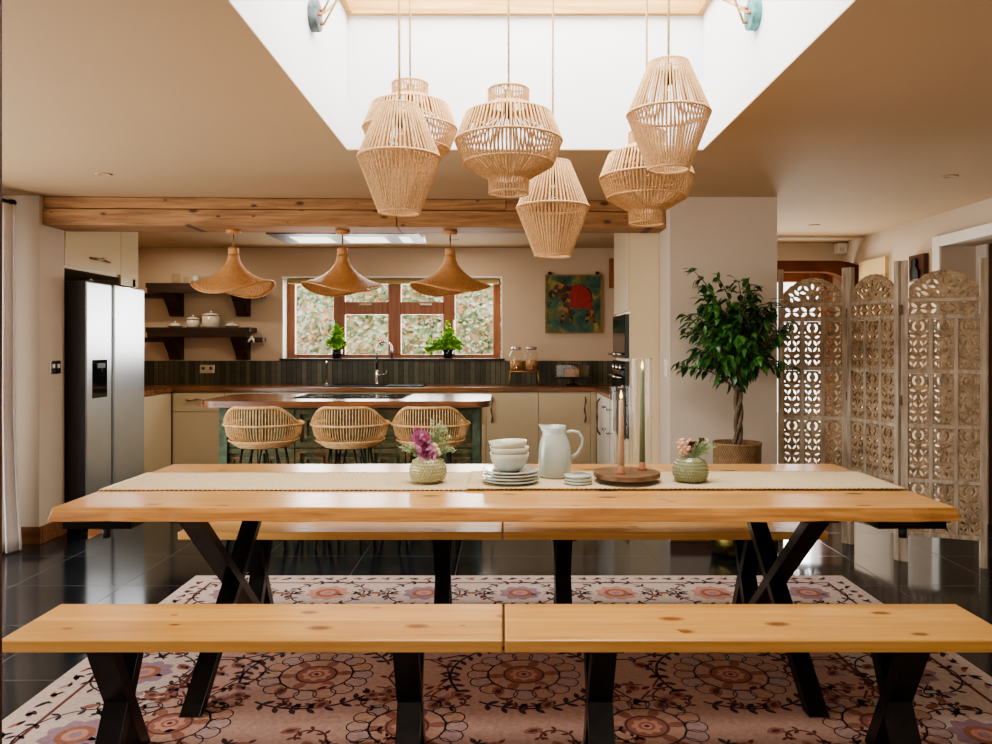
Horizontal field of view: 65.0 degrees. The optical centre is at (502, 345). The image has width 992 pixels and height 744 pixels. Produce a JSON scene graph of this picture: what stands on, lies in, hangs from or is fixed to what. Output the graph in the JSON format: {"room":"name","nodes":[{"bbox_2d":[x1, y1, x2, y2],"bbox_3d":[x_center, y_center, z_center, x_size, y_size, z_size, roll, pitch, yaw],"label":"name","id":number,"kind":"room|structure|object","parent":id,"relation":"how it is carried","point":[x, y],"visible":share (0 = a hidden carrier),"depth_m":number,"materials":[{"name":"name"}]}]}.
{"room":"dining room","nodes":[
{"label":"dining room","id":0,"kind":"room"},
{"bbox_2d":[2,195,63,526],"bbox_3d":[-3.395,0.155,5.300,0.650,2.310,0.300,0,0,0],"label":"wall","id":1,"kind":"structure","parent":0,"point":[39,248],"depth_m":5.15,"materials":[{"name":"paint"}]},
{"bbox_2d":[21,522,67,544],"bbox_3d":[-3.254,1.252,5.289,0.412,0.115,0.322,0,0,0],"label":"baseboard","id":2,"kind":"structure","parent":1,"relation":"attached to","point":[42,534],"depth_m":5.14,"materials":[{"name":"brown wood"}]},
{"bbox_2d":[50,360,60,373],"bbox_3d":[-3.063,0.145,5.330,0.013,0.090,0.120,0,0,0],"label":"light switch","id":3,"kind":"object","parent":1,"relation":"attached to","point":[55,366],"visible":1,"depth_m":5.32,"materials":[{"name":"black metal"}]},
{"bbox_2d":[138,248,615,464],"bbox_3d":[-1.225,0.155,8.070,5.450,2.310,0.260,0,0,0],"label":"wall","id":4,"kind":"structure","parent":0,"point":[523,274],"depth_m":7.94,"materials":[{"name":"paint"}]},
{"bbox_2d":[144,283,265,316],"bbox_3d":[-3.005,-0.462,7.815,1.230,0.326,0.257,0,0,0],"label":"wall shelf","id":5,"kind":"object","parent":4,"relation":"attached to","point":[174,301],"visible":0.66,"depth_m":7.75,"materials":[{"name":"brown wood"}]},
{"bbox_2d":[144,327,265,359],"bbox_3d":[-3.005,-0.022,7.815,1.230,0.326,0.257,0,0,0],"label":"wall shelf","id":6,"kind":"object","parent":4,"relation":"attached to","point":[172,338],"visible":0.94,"depth_m":7.70,"materials":[{"name":"brown wood"}]},
{"bbox_2d":[186,315,199,326],"bbox_3d":[-3.116,-0.249,7.820,0.128,0.128,0.128,0,0,0],"label":"enamel pot","id":7,"kind":"object","parent":6,"relation":"on","point":[192,321],"visible":0.88,"depth_m":7.77,"materials":[{"name":"metal"}]},
{"bbox_2d":[202,311,219,326],"bbox_3d":[-2.935,-0.269,7.820,0.176,0.168,0.176,0,0,0],"label":"enamel pot","id":8,"kind":"object","parent":6,"relation":"on","point":[210,319],"visible":0.9,"depth_m":7.75,"materials":[{"name":"metal"}]},
{"bbox_2d":[200,365,214,372],"bbox_3d":[-3.013,0.235,7.921,0.150,0.090,0.013,0,0,0],"label":"wall socket","id":9,"kind":"object","parent":4,"relation":"attached to","point":[203,368],"visible":1,"depth_m":7.92,"materials":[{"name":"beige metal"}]},
{"bbox_2d":[144,361,612,383],"bbox_3d":[-1.110,0.271,7.934,5.220,0.239,0.012,0,0,0],"label":"backsplash","id":10,"kind":"structure","parent":4,"relation":"attached to","point":[155,372],"depth_m":7.93,"materials":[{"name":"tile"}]},
{"bbox_2d":[279,358,503,360],"bbox_3d":[-1.130,0.138,8.050,2.290,0.022,0.280,0,0,0],"label":"window sill","id":11,"kind":"structure","parent":4,"relation":"attached to","point":[280,359],"depth_m":7.91,"materials":[{"name":"brown wood"}]},
{"bbox_2d":[323,323,348,357],"bbox_3d":[-1.726,-0.057,8.021,0.302,0.367,0.144,0,0,0],"label":"potted herb","id":12,"kind":"object","parent":11,"relation":"on","point":[336,340],"visible":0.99,"depth_m":8.00,"materials":[{"name":"green plant"}]},
{"bbox_2d":[423,320,463,357],"bbox_3d":[-0.607,-0.070,8.013,0.464,0.394,0.171,0,0,0],"label":"potted herb","id":13,"kind":"object","parent":11,"relation":"on","point":[448,341],"visible":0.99,"depth_m":7.99,"materials":[{"name":"green plant"}]},
{"bbox_2d":[282,276,502,357],"bbox_3d":[-1.130,-0.282,8.063,2.250,0.855,0.254,0,0,0],"label":"trim","id":14,"kind":"structure","parent":4,"relation":"attached to","point":[284,278],"depth_m":7.94,"materials":[{"name":"white paint"}]},
{"bbox_2d":[287,279,500,357],"bbox_3d":[-1.139,-0.296,8.105,2.225,0.842,0.090,0,0,0],"label":"window","id":15,"kind":"structure","parent":4,"relation":"in","point":[394,308],"depth_m":8.09,"materials":[{"name":"brown wood"}]},
{"bbox_2d":[287,278,498,283],"bbox_3d":[-1.130,-0.667,8.014,2.180,0.056,0.052,0,0,0],"label":"blind","id":16,"kind":"object","parent":15,"relation":"attached to","point":[289,280],"visible":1,"depth_m":7.99,"materials":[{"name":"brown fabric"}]},
{"bbox_2d":[545,271,601,332],"bbox_3d":[0.718,-0.445,7.919,0.575,0.629,0.042,0,0,0],"label":"painting","id":17,"kind":"object","parent":4,"relation":"attached to","point":[573,303],"visible":1,"depth_m":7.91,"materials":[{"name":"fabric"}]},
{"bbox_2d":[609,258,613,287],"bbox_3d":[1.120,-0.740,7.920,0.080,0.300,0.040,0,0,0],"label":"board","id":18,"kind":"object","parent":4,"relation":"attached to","point":[611,260],"visible":0.56,"depth_m":7.90,"materials":[{"name":"brown wood"}]},
{"bbox_2d":[2,0,991,247],"bbox_3d":[0.175,-1.003,3.450,8.250,0.006,9.500,0,0,0],"label":"ceiling","id":19,"kind":"structure","parent":0,"point":[856,137],"depth_m":3.54,"materials":[{"name":"paint"}]},
{"bbox_2d":[266,232,425,242],"bbox_3d":[-1.185,-0.910,6.000,1.130,0.175,0.530,0,0,0],"label":"skylight","id":20,"kind":"object","parent":19,"relation":"attached to","point":[402,237],"visible":0.42,"depth_m":5.96,"materials":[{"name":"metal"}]},
{"bbox_2d":[43,197,665,232],"bbox_3d":[-0.977,-0.902,5.412,4.197,0.192,0.310,0,0,-2],"label":"ceiling beam","id":21,"kind":"structure","parent":19,"relation":"attached to","point":[71,214],"depth_m":5.26,"materials":[{"name":"brown wood"}]},
{"bbox_2d":[190,229,275,298],"bbox_3d":[-1.870,-0.576,5.400,0.567,0.461,0.555,0,0,8],"label":"pendant","id":22,"kind":"object","parent":21,"relation":"hanging from","point":[233,279],"visible":1,"depth_m":5.32,"materials":[{"name":"wicker"}]},
{"bbox_2d":[301,229,382,296],"bbox_3d":[-1.120,-0.583,5.430,0.567,0.447,0.556,0,0,-28],"label":"pendant","id":23,"kind":"object","parent":21,"relation":"hanging from","point":[341,279],"visible":1,"depth_m":5.35,"materials":[{"name":"wicker"}]},
{"bbox_2d":[410,230,489,296],"bbox_3d":[-0.370,-0.584,5.450,0.567,0.445,0.556,0,0,-24],"label":"pendant","id":24,"kind":"object","parent":21,"relation":"hanging from","point":[449,279],"visible":1,"depth_m":5.37,"materials":[{"name":"wicker"}]},
{"bbox_2d":[2,521,991,719],"bbox_3d":[0.175,1.370,3.450,8.250,0.120,9.500,0,0,0],"label":"floor","id":25,"kind":"structure","parent":0,"point":[145,563],"depth_m":4.64,"materials":[{"name":"black tile"}]},
{"bbox_2d":[0,0,1,743],"bbox_3d":[-1.059,0.155,1.525,0.122,2.310,0.050,0,0,0],"label":"trim","id":26,"kind":"structure","parent":25,"relation":"on","point":[0,0],"depth_m":1.55,"materials":[{"name":"brown wood"}]},
{"bbox_2d":[2,203,21,552],"bbox_3d":[-3.169,0.198,4.897,0.242,2.200,0.109,0,0,-30],"label":"curtain","id":27,"kind":"object","parent":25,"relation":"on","point":[11,523],"visible":0.98,"depth_m":4.93,"materials":[{"name":"white fabric"}]},
{"bbox_2d":[64,231,137,288],"bbox_3d":[-3.370,0.157,6.003,0.681,2.306,1.095,0,0,0],"label":"tall cabinet","id":28,"kind":"object","parent":25,"relation":"on","point":[111,258],"visible":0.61,"depth_m":6.05,"materials":[{"name":"wood"}]},
{"bbox_2d":[64,278,143,529],"bbox_3d":[-3.270,0.410,5.918,0.720,1.799,0.904,0,0,0],"label":"fridge","id":29,"kind":"object","parent":25,"relation":"on","point":[104,323],"visible":0.62,"depth_m":5.66,"materials":[{"name":"silver metal"}]},
{"bbox_2d":[144,392,170,472],"bbox_3d":[-3.400,0.873,6.885,0.620,0.875,0.930,0,0,0],"label":"base cabinet","id":30,"kind":"object","parent":25,"relation":"on","point":[157,407],"visible":0.19,"depth_m":7.05,"materials":[{"name":"wood"}]},
{"bbox_2d":[172,392,224,464],"bbox_3d":[-2.882,0.873,7.615,0.493,0.875,0.591,0,0,0],"label":"base cabinet","id":31,"kind":"object","parent":25,"relation":"on","point":[195,428],"visible":0.47,"depth_m":7.36,"materials":[{"name":"wood"}]},
{"bbox_2d":[225,392,277,395],"bbox_3d":[-2.388,0.873,7.615,0.493,0.875,0.590,0,0,0],"label":"base cabinet","id":32,"kind":"object","parent":25,"relation":"on","point":[226,393],"visible":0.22,"depth_m":7.36,"materials":[{"name":"wood"}]},
{"bbox_2d":[222,406,304,549],"bbox_3d":[-1.590,0.849,5.150,0.535,0.926,0.435,0,0,0],"label":"rattan stool","id":33,"kind":"object","parent":25,"relation":"on","point":[242,442],"visible":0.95,"depth_m":5.01,"materials":[{"name":"wicker"}]},
{"bbox_2d":[200,394,491,463],"bbox_3d":[-1.120,0.848,5.840,2.060,0.925,0.840,0,0,0],"label":"kitchen island","id":34,"kind":"object","parent":25,"relation":"on","point":[305,450],"visible":0.37,"depth_m":5.57,"materials":[{"name":"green wood"}]},
{"bbox_2d":[292,394,411,398],"bbox_3d":[-1.134,0.382,5.945,0.822,0.006,0.490,0,0,0],"label":"induction hob","id":35,"kind":"object","parent":34,"relation":"in","point":[306,396],"visible":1,"depth_m":5.84,"materials":[{"name":"black glass"}]},
{"bbox_2d":[309,406,390,549],"bbox_3d":[-1.015,0.849,5.150,0.535,0.926,0.435,0,0,0],"label":"rattan stool","id":36,"kind":"object","parent":25,"relation":"on","point":[325,441],"visible":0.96,"depth_m":5.01,"materials":[{"name":"wicker"}]},
{"bbox_2d":[329,392,381,393],"bbox_3d":[-1.397,0.873,7.615,0.493,0.875,0.590,0,0,0],"label":"base cabinet","id":37,"kind":"object","parent":25,"relation":"on","point":[330,392],"visible":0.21,"depth_m":7.38,"materials":[{"name":"wood"}]},
{"bbox_2d":[390,406,470,549],"bbox_3d":[-0.480,0.849,5.150,0.535,0.926,0.435,0,0,0],"label":"rattan stool","id":38,"kind":"object","parent":25,"relation":"on","point":[403,438],"visible":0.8,"depth_m":5.01,"materials":[{"name":"wicker"}]},
{"bbox_2d":[434,392,485,463],"bbox_3d":[-0.407,0.873,7.615,0.493,0.875,0.590,0,0,0],"label":"base cabinet","id":39,"kind":"object","parent":25,"relation":"on","point":[483,408],"visible":0.2,"depth_m":7.36,"materials":[{"name":"wood"}]},
{"bbox_2d":[2,576,991,743],"bbox_3d":[0.090,1.304,3.015,3.660,0.010,2.790,0,0,0],"label":"rug","id":40,"kind":"object","parent":25,"relation":"on","point":[503,697],"visible":0.59,"depth_m":2.93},
{"bbox_2d":[2,604,502,743],"bbox_3d":[-0.737,1.079,2.430,1.471,0.443,0.325,0,0,0],"label":"bench","id":41,"kind":"object","parent":40,"relation":"on","point":[114,638],"visible":0.99,"depth_m":2.37,"materials":[{"name":"brown wood"}]},
{"bbox_2d":[178,521,501,603],"bbox_3d":[-0.752,1.079,3.750,1.498,0.443,0.325,0,0,0],"label":"bench","id":42,"kind":"object","parent":40,"relation":"on","point":[442,534],"visible":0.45,"depth_m":3.67,"materials":[{"name":"brown wood"}]},
{"bbox_2d":[47,464,960,717],"bbox_3d":[0.005,0.928,3.168,3.127,0.746,1.036,0,0,0],"label":"dining table","id":43,"kind":"object","parent":40,"relation":"on","point":[103,511],"visible":0.67,"depth_m":2.79,"materials":[{"name":"brown wood"}]},
{"bbox_2d":[99,472,470,490],"bbox_3d":[-0.842,0.552,3.182,1.413,0.006,0.417,0,0,0],"label":"table runner","id":44,"kind":"object","parent":43,"relation":"on","point":[286,481],"visible":0.95,"depth_m":3.13,"materials":[{"name":"fabric"}]},
{"bbox_2d":[409,457,446,482],"bbox_3d":[-0.302,0.495,3.135,0.155,0.098,0.154,0,0,-5],"label":"vase","id":45,"kind":"object","parent":44,"relation":"on","point":[427,470],"visible":0.96,"depth_m":3.08,"materials":[{"name":"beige ceramic"}]},
{"bbox_2d":[397,419,457,460],"bbox_3d":[-0.302,0.388,3.123,0.243,0.194,0.094,0,0,0],"label":"bunch","id":46,"kind":"object","parent":45,"relation":"in","point":[420,437],"visible":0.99,"depth_m":3.11,"materials":[{"name":"purple plant"}]},
{"bbox_2d":[467,471,907,489],"bbox_3d":[0.706,0.548,3.187,1.692,0.006,0.417,0,0,0],"label":"table runner","id":47,"kind":"object","parent":43,"relation":"on","point":[717,480],"visible":0.7,"depth_m":3.09,"materials":[{"name":"fabric"}]},
{"bbox_2d":[483,477,538,484],"bbox_3d":[0.032,0.536,3.115,0.226,0.016,0.226,0,0,0],"label":"plate","id":48,"kind":"object","parent":47,"relation":"on","point":[537,478],"visible":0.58,"depth_m":3.06,"materials":[{"name":"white ceramic"}]},
{"bbox_2d":[482,474,537,481],"bbox_3d":[0.028,0.524,3.115,0.226,0.016,0.226,0,0,0],"label":"plate","id":49,"kind":"object","parent":48,"relation":"on","point":[483,475],"visible":0.44,"depth_m":3.05,"materials":[{"name":"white ceramic"}]},
{"bbox_2d":[483,471,538,478],"bbox_3d":[0.033,0.511,3.115,0.226,0.016,0.226,0,0,0],"label":"plate","id":50,"kind":"object","parent":49,"relation":"on","point":[537,472],"visible":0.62,"depth_m":3.05,"materials":[{"name":"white ceramic"}]},
{"bbox_2d":[482,465,538,474],"bbox_3d":[0.030,0.499,3.115,0.226,0.016,0.226,0,0,0],"label":"plate","id":51,"kind":"object","parent":50,"relation":"on","point":[526,469],"visible":0.74,"depth_m":3.09,"materials":[{"name":"white ceramic"}]},
{"bbox_2d":[490,452,528,471],"bbox_3d":[0.026,0.463,3.115,0.158,0.072,0.158,0,0,0],"label":"bowl","id":52,"kind":"object","parent":51,"relation":"on","point":[504,463],"visible":0.93,"depth_m":3.06,"materials":[{"name":"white ceramic"}]},
{"bbox_2d":[490,445,528,454],"bbox_3d":[0.026,0.427,3.115,0.158,0.050,0.158,0,0,0],"label":"bowl","id":53,"kind":"object","parent":52,"relation":"on","point":[524,450],"visible":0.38,"depth_m":3.05,"materials":[{"name":"beige ceramic"}]},
{"bbox_2d":[489,438,526,448],"bbox_3d":[0.020,0.401,3.115,0.153,0.050,0.154,0,0,5],"label":"bowl","id":54,"kind":"object","parent":53,"relation":"on","point":[510,443],"visible":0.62,"depth_m":3.07,"materials":[{"name":"beige ceramic"}]},
{"bbox_2d":[538,424,583,478],"bbox_3d":[0.230,0.436,3.241,0.173,0.217,0.139,0,0,32],"label":"jug","id":55,"kind":"object","parent":47,"relation":"on","point":[555,457],"visible":0.99,"depth_m":3.20,"materials":[{"name":"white ceramic"}]},
{"bbox_2d":[564,480,591,485],"bbox_3d":[0.298,0.539,3.085,0.112,0.012,0.112,0,0,0],"label":"dish","id":56,"kind":"object","parent":47,"relation":"on","point":[565,481],"visible":0.62,"depth_m":3.04,"materials":[{"name":"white ceramic"}]},
{"bbox_2d":[564,477,592,481],"bbox_3d":[0.299,0.526,3.085,0.112,0.012,0.112,0,0,0],"label":"dish","id":57,"kind":"object","parent":56,"relation":"on","point":[565,478],"visible":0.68,"depth_m":3.04,"materials":[{"name":"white ceramic"}]},
{"bbox_2d":[564,472,591,478],"bbox_3d":[0.297,0.514,3.085,0.112,0.012,0.112,0,0,0],"label":"dish","id":58,"kind":"object","parent":57,"relation":"on","point":[572,475],"visible":1,"depth_m":3.05,"materials":[{"name":"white ceramic"}]},
{"bbox_2d":[593,467,660,481],"bbox_3d":[0.500,0.525,3.126,0.266,0.038,0.267,0,0,0],"label":"wooden board","id":59,"kind":"object","parent":47,"relation":"on","point":[633,474],"visible":0.96,"depth_m":3.07,"materials":[{"name":"brown wood"}]},
{"bbox_2d":[616,392,625,473],"bbox_3d":[0.469,0.341,3.090,0.038,0.331,0.038,0,0,0],"label":"taper candle","id":60,"kind":"object","parent":59,"relation":"on","point":[621,467],"visible":1,"depth_m":3.08,"materials":[{"name":"pink wax"}]},
{"bbox_2d":[638,361,646,469],"bbox_3d":[0.570,0.283,3.185,0.038,0.446,0.038,0,0,0],"label":"taper candle","id":61,"kind":"object","parent":59,"relation":"on","point":[642,464],"visible":1,"depth_m":3.18,"materials":[{"name":"green wax"}]},
{"bbox_2d":[672,456,708,482],"bbox_3d":[0.755,0.495,3.135,0.146,0.098,0.147,0,0,-35],"label":"glass vase","id":62,"kind":"object","parent":47,"relation":"on","point":[685,470],"visible":0.99,"depth_m":3.08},
{"bbox_2d":[677,437,715,457],"bbox_3d":[0.783,0.427,3.128,0.171,0.119,0.082,0,0,5],"label":"bunch","id":63,"kind":"object","parent":62,"relation":"in","point":[694,448],"visible":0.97,"depth_m":3.12,"materials":[{"name":"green plant"}]},
{"bbox_2d":[503,522,827,603],"bbox_3d":[0.750,1.079,3.750,1.498,0.443,0.325,0,0,0],"label":"bench","id":64,"kind":"object","parent":40,"relation":"on","point":[562,534],"visible":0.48,"depth_m":3.66,"materials":[{"name":"brown wood"}]},
{"bbox_2d":[505,604,991,743],"bbox_3d":[0.757,1.079,2.430,1.503,0.443,0.325,0,0,0],"label":"bench","id":65,"kind":"object","parent":40,"relation":"on","point":[900,639],"visible":1,"depth_m":2.38,"materials":[{"name":"brown wood"}]},
{"bbox_2d":[486,392,537,463],"bbox_3d":[0.087,0.873,7.615,0.493,0.875,0.590,0,0,0],"label":"base cabinet","id":66,"kind":"object","parent":25,"relation":"on","point":[510,414],"visible":0.65,"depth_m":7.36,"materials":[{"name":"wood"}]},
{"bbox_2d":[538,392,596,463],"bbox_3d":[0.611,0.873,7.615,0.549,0.875,0.590,0,0,0],"label":"base cabinet","id":67,"kind":"object","parent":25,"relation":"on","point":[575,410],"visible":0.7,"depth_m":7.36,"materials":[{"name":"wood"}]},
{"bbox_2d":[596,393,614,463],"bbox_3d":[1.165,0.873,6.790,0.643,0.875,1.120,0,0,0],"label":"base cabinet","id":68,"kind":"object","parent":25,"relation":"on","point":[604,406],"visible":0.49,"depth_m":6.73,"materials":[{"name":"wood"}]},
{"bbox_2d":[144,384,612,399],"bbox_3d":[-1.115,0.412,7.077,5.210,0.040,1.703,0,0,0],"label":"countertop","id":69,"kind":"structure","parent":68,"relation":"on","point":[606,390],"depth_m":7.34,"materials":[{"name":"brown wood"}]},
{"bbox_2d":[322,384,425,386],"bbox_3d":[-1.246,0.384,7.605,0.949,0.016,0.431,0,0,0],"label":"sink","id":70,"kind":"object","parent":69,"relation":"in","point":[329,385],"visible":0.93,"depth_m":7.60,"materials":[{"name":"black metal"}]},
{"bbox_2d":[375,341,392,383],"bbox_3d":[-1.197,0.169,7.790,0.188,0.446,0.056,0,0,0],"label":"tap","id":71,"kind":"object","parent":69,"relation":"on","point":[377,374],"visible":0.94,"depth_m":7.78,"materials":[{"name":"silver metal"}]},
{"bbox_2d":[508,371,539,385],"bbox_3d":[0.207,0.320,7.700,0.309,0.145,0.130,0,0,0],"label":"stand","id":72,"kind":"object","parent":69,"relation":"on","point":[509,371],"visible":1,"depth_m":7.64,"materials":[{"name":"gold metal"}]},
{"bbox_2d":[510,347,522,369],"bbox_3d":[0.127,0.127,7.693,0.131,0.235,0.149,0,0,37],"label":"dispenser","id":73,"kind":"object","parent":72,"relation":"on","point":[514,364],"visible":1,"depth_m":7.66,"materials":[{"name":"clear glass"}]},
{"bbox_2d":[525,347,537,369],"bbox_3d":[0.277,0.127,7.693,0.131,0.235,0.149,0,0,37],"label":"dispenser","id":74,"kind":"object","parent":72,"relation":"on","point":[529,364],"visible":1,"depth_m":7.65,"materials":[{"name":"clear glass"}]},
{"bbox_2d":[552,362,592,385],"bbox_3d":[0.684,0.275,7.680,0.380,0.235,0.200,0,0,0],"label":"box","id":75,"kind":"object","parent":69,"relation":"on","point":[572,374],"visible":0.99,"depth_m":7.63,"materials":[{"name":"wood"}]},
{"bbox_2d":[608,233,659,463],"bbox_3d":[1.160,0.158,5.895,0.664,2.305,0.650,0,0,0],"label":"kitchen cabinet","id":76,"kind":"object","parent":25,"relation":"on","point":[636,323],"visible":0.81,"depth_m":5.57,"materials":[{"name":"beige wood"}]},
{"bbox_2d":[710,540,734,558],"bbox_3d":[1.474,1.242,4.900,0.340,0.135,0.340,0,0,0],"label":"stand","id":77,"kind":"object","parent":25,"relation":"on","point":[723,548],"visible":0.3,"depth_m":4.79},
{"bbox_2d":[670,268,800,463],"bbox_3d":[1.450,0.398,4.881,0.761,1.792,0.647,0,0,0],"label":"ficus tree","id":78,"kind":"object","parent":25,"relation":"on","point":[738,347],"visible":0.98,"depth_m":4.84,"materials":[{"name":"green plant"}]},
{"bbox_2d":[712,439,761,463],"bbox_3d":[1.474,0.949,4.900,0.304,0.690,0.304,0,0,0],"label":"basket","id":79,"kind":"object","parent":25,"relation":"on","point":[726,451],"depth_m":4.79,"materials":[{"name":"wicker"}]},
{"bbox_2d":[778,258,986,568],"bbox_3d":[2.362,0.395,4.948,0.235,1.830,1.212,0,0,-44],"label":"folding screen","id":80,"kind":"object","parent":25,"relation":"on","point":[872,424],"visible":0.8,"depth_m":4.77,"materials":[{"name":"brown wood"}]},
{"bbox_2d":[230,0,852,148],"bbox_3d":[0.113,-1.428,3.110,2.015,0.844,1.920,0,0,0],"label":"wall","id":81,"kind":"structure","parent":0,"point":[600,61],"depth_m":3.97,"materials":[{"name":"white paint"}]},
{"bbox_2d":[307,0,324,31],"bbox_3d":[-0.769,-1.365,3.220,0.052,0.124,0.124,0,0,0],"label":"pulley","id":82,"kind":"object","parent":81,"relation":"attached to","point":[314,10],"visible":1,"depth_m":3.18,"materials":[{"name":"grey metal"}]},
{"bbox_2d":[340,0,711,15],"bbox_3d":[0.113,-1.778,3.110,1.855,0.185,1.760,0,0,0],"label":"window","id":83,"kind":"structure","parent":81,"relation":"in","point":[351,7],"depth_m":3.94,"materials":[{"name":"white glass"}]},
{"bbox_2d":[323,0,441,216],"bbox_3d":[-0.495,-1.154,3.057,0.508,1.272,0.354,0,0,0],"label":"pendant","id":84,"kind":"object","parent":83,"relation":"hanging from","point":[398,200],"visible":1,"depth_m":2.96,"materials":[{"name":"wicker"}]},
{"bbox_2d":[395,106,406,128],"bbox_3d":[-0.388,-0.895,3.045,0.116,0.080,0.134,0,0,0],"label":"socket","id":85,"kind":"object","parent":84,"relation":"attached to","point":[405,107],"depth_m":3.03,"materials":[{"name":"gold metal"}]},
{"bbox_2d":[322,0,457,179],"bbox_3d":[-0.496,-1.274,3.450,0.592,1.032,0.425,0,0,-11],"label":"pendant","id":86,"kind":"object","parent":83,"relation":"hanging from","point":[430,104],"visible":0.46,"depth_m":3.38,"materials":[{"name":"wicker"}]},
{"bbox_2d":[402,81,422,108],"bbox_3d":[-0.396,-1.110,3.465,0.116,0.110,0.134,0,0,0],"label":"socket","id":87,"kind":"object","parent":86,"relation":"attached to","point":[410,87],"depth_m":3.40,"materials":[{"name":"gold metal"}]},
{"bbox_2d":[324,0,562,197],"bbox_3d":[-0.255,-1.191,3.040,0.988,1.197,0.445,0,0,0],"label":"pendant","id":88,"kind":"object","parent":83,"relation":"hanging from","point":[536,115],"visible":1,"depth_m":2.96,"materials":[{"name":"wicker"}]},
{"bbox_2d":[502,87,522,119],"bbox_3d":[0.040,-0.945,3.045,0.116,0.110,0.134,0,0,0],"label":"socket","id":89,"kind":"object","parent":88,"relation":"attached to","point":[508,93],"depth_m":3.03,"materials":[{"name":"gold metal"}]},
{"bbox_2d":[516,0,743,258],"bbox_3d":[0.535,-1.094,3.394,0.972,1.392,0.331,0,0,13],"label":"pendant","id":90,"kind":"object","parent":83,"relation":"hanging from","point":[542,246],"visible":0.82,"depth_m":3.38,"materials":[{"name":"wicker"}]},
{"bbox_2d":[599,0,746,226],"bbox_3d":[0.675,-1.165,3.348,0.426,1.249,0.669,0,0,-17],"label":"pendant","id":91,"kind":"object","parent":83,"relation":"hanging from","point":[654,209],"visible":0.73,"depth_m":3.38,"materials":[{"name":"wicker"}]},
{"bbox_2d":[626,0,743,174],"bbox_3d":[0.729,-1.239,3.045,0.492,1.102,0.331,0,0,0],"label":"pendant","id":92,"kind":"object","parent":83,"relation":"hanging from","point":[682,158],"visible":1,"depth_m":2.96,"materials":[{"name":"wicker"}]},
{"bbox_2d":[657,62,673,84],"bbox_3d":[0.666,-1.065,3.045,0.116,0.080,0.134,0,0,0],"label":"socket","id":93,"kind":"object","parent":92,"relation":"attached to","point":[660,63],"depth_m":3.03,"materials":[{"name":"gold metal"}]},
{"bbox_2d":[742,0,761,30],"bbox_3d":[0.994,-1.330,3.120,0.052,0.124,0.124,0,0,0],"label":"pulley","id":94,"kind":"object","parent":81,"relation":"attached to","point":[752,19],"visible":0.99,"depth_m":3.08,"materials":[{"name":"teal metal"}]},
{"bbox_2d":[660,197,776,540],"bbox_3d":[1.480,0.155,6.710,0.720,2.310,2.980,0,0,0],"label":"wall","id":95,"kind":"structure","parent":0,"point":[736,237],"depth_m":5.22,"materials":[{"name":"paint"}]},
{"bbox_2d":[777,243,842,463],"bbox_3d":[2.570,0.155,7.650,1.460,2.310,0.200,0,0,0],"label":"wall","id":96,"kind":"structure","parent":0,"point":[785,251],"depth_m":7.55,"materials":[{"name":"paint"}]},
{"bbox_2d":[777,273,832,462],"bbox_3d":[2.700,0.295,7.577,1.000,2.030,0.065,0,0,0],"label":"door","id":97,"kind":"structure","parent":96,"relation":"in","point":[788,277],"depth_m":7.55,"materials":[{"name":"brown wood"}]},
{"bbox_2d":[843,198,991,517],"bbox_3d":[3.470,0.155,3.300,0.340,2.310,9.200,0,0,0],"label":"wall","id":98,"kind":"structure","parent":0,"point":[898,243],"depth_m":5.91,"materials":[{"name":"paint"}]},
{"bbox_2d":[777,261,858,286],"bbox_3d":[2.580,-0.655,7.280,1.446,0.276,0.126,0,0,0],"label":"curved timber","id":99,"kind":"object","parent":98,"relation":"attached to","point":[833,268],"visible":0.38,"depth_m":7.22,"materials":[{"name":"brown wood"}]},
{"bbox_2d":[834,243,847,253],"bbox_3d":[3.252,-0.940,7.493,0.095,0.100,0.114,0,0,0],"label":"sensor","id":100,"kind":"object","parent":98,"relation":"attached to","point":[839,248],"visible":1,"depth_m":7.44,"materials":[{"name":"beige plastic"}]},
{"bbox_2d":[859,256,887,389],"bbox_3d":[3.284,-0.180,6.905,0.029,1.180,0.490,0,0,0],"label":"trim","id":101,"kind":"structure","parent":98,"relation":"attached to","point":[879,266],"depth_m":6.85,"materials":[{"name":"beige paint"}]},
{"bbox_2d":[909,253,927,281],"bbox_3d":[3.268,-0.615,6.140,0.061,0.210,0.220,0,0,0],"label":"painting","id":102,"kind":"object","parent":98,"relation":"attached to","point":[918,264],"visible":0.94,"depth_m":6.10,"materials":[{"name":"brown wood"}]},
{"bbox_2d":[932,223,991,500],"bbox_3d":[3.290,0.240,5.075,0.020,2.140,1.750,0,0,0],"label":"trim","id":103,"kind":"structure","parent":98,"relation":"attached to","point":[938,242],"depth_m":5.85,"materials":[{"name":"white paint"}]},
{"bbox_2d":[976,243,991,524],"bbox_3d":[3.583,0.280,5.300,0.055,2.060,1.100,0,0,0],"label":"door","id":104,"kind":"structure","parent":98,"relation":"in","point":[982,251],"depth_m":5.72,"materials":[{"name":"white wood"}]},
{"label":"outside","id":105,"kind":"structure","parent":0,"visible":0},
{"bbox_2d":[777,412,817,463],"bbox_3d":[-1.500,1.435,6.000,21.000,0.150,20.000,0,0,0],"label":"ground","id":106,"kind":"structure","parent":105,"point":[794,422],"depth_m":11.32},
{"bbox_2d":[296,284,500,354],"bbox_3d":[-1.500,-0.590,10.769,8.019,4.000,1.249,0,0,0],"label":"window glass","id":107,"kind":"object","parent":106,"relation":"on","point":[473,310],"visible":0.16,"depth_m":10.62,"materials":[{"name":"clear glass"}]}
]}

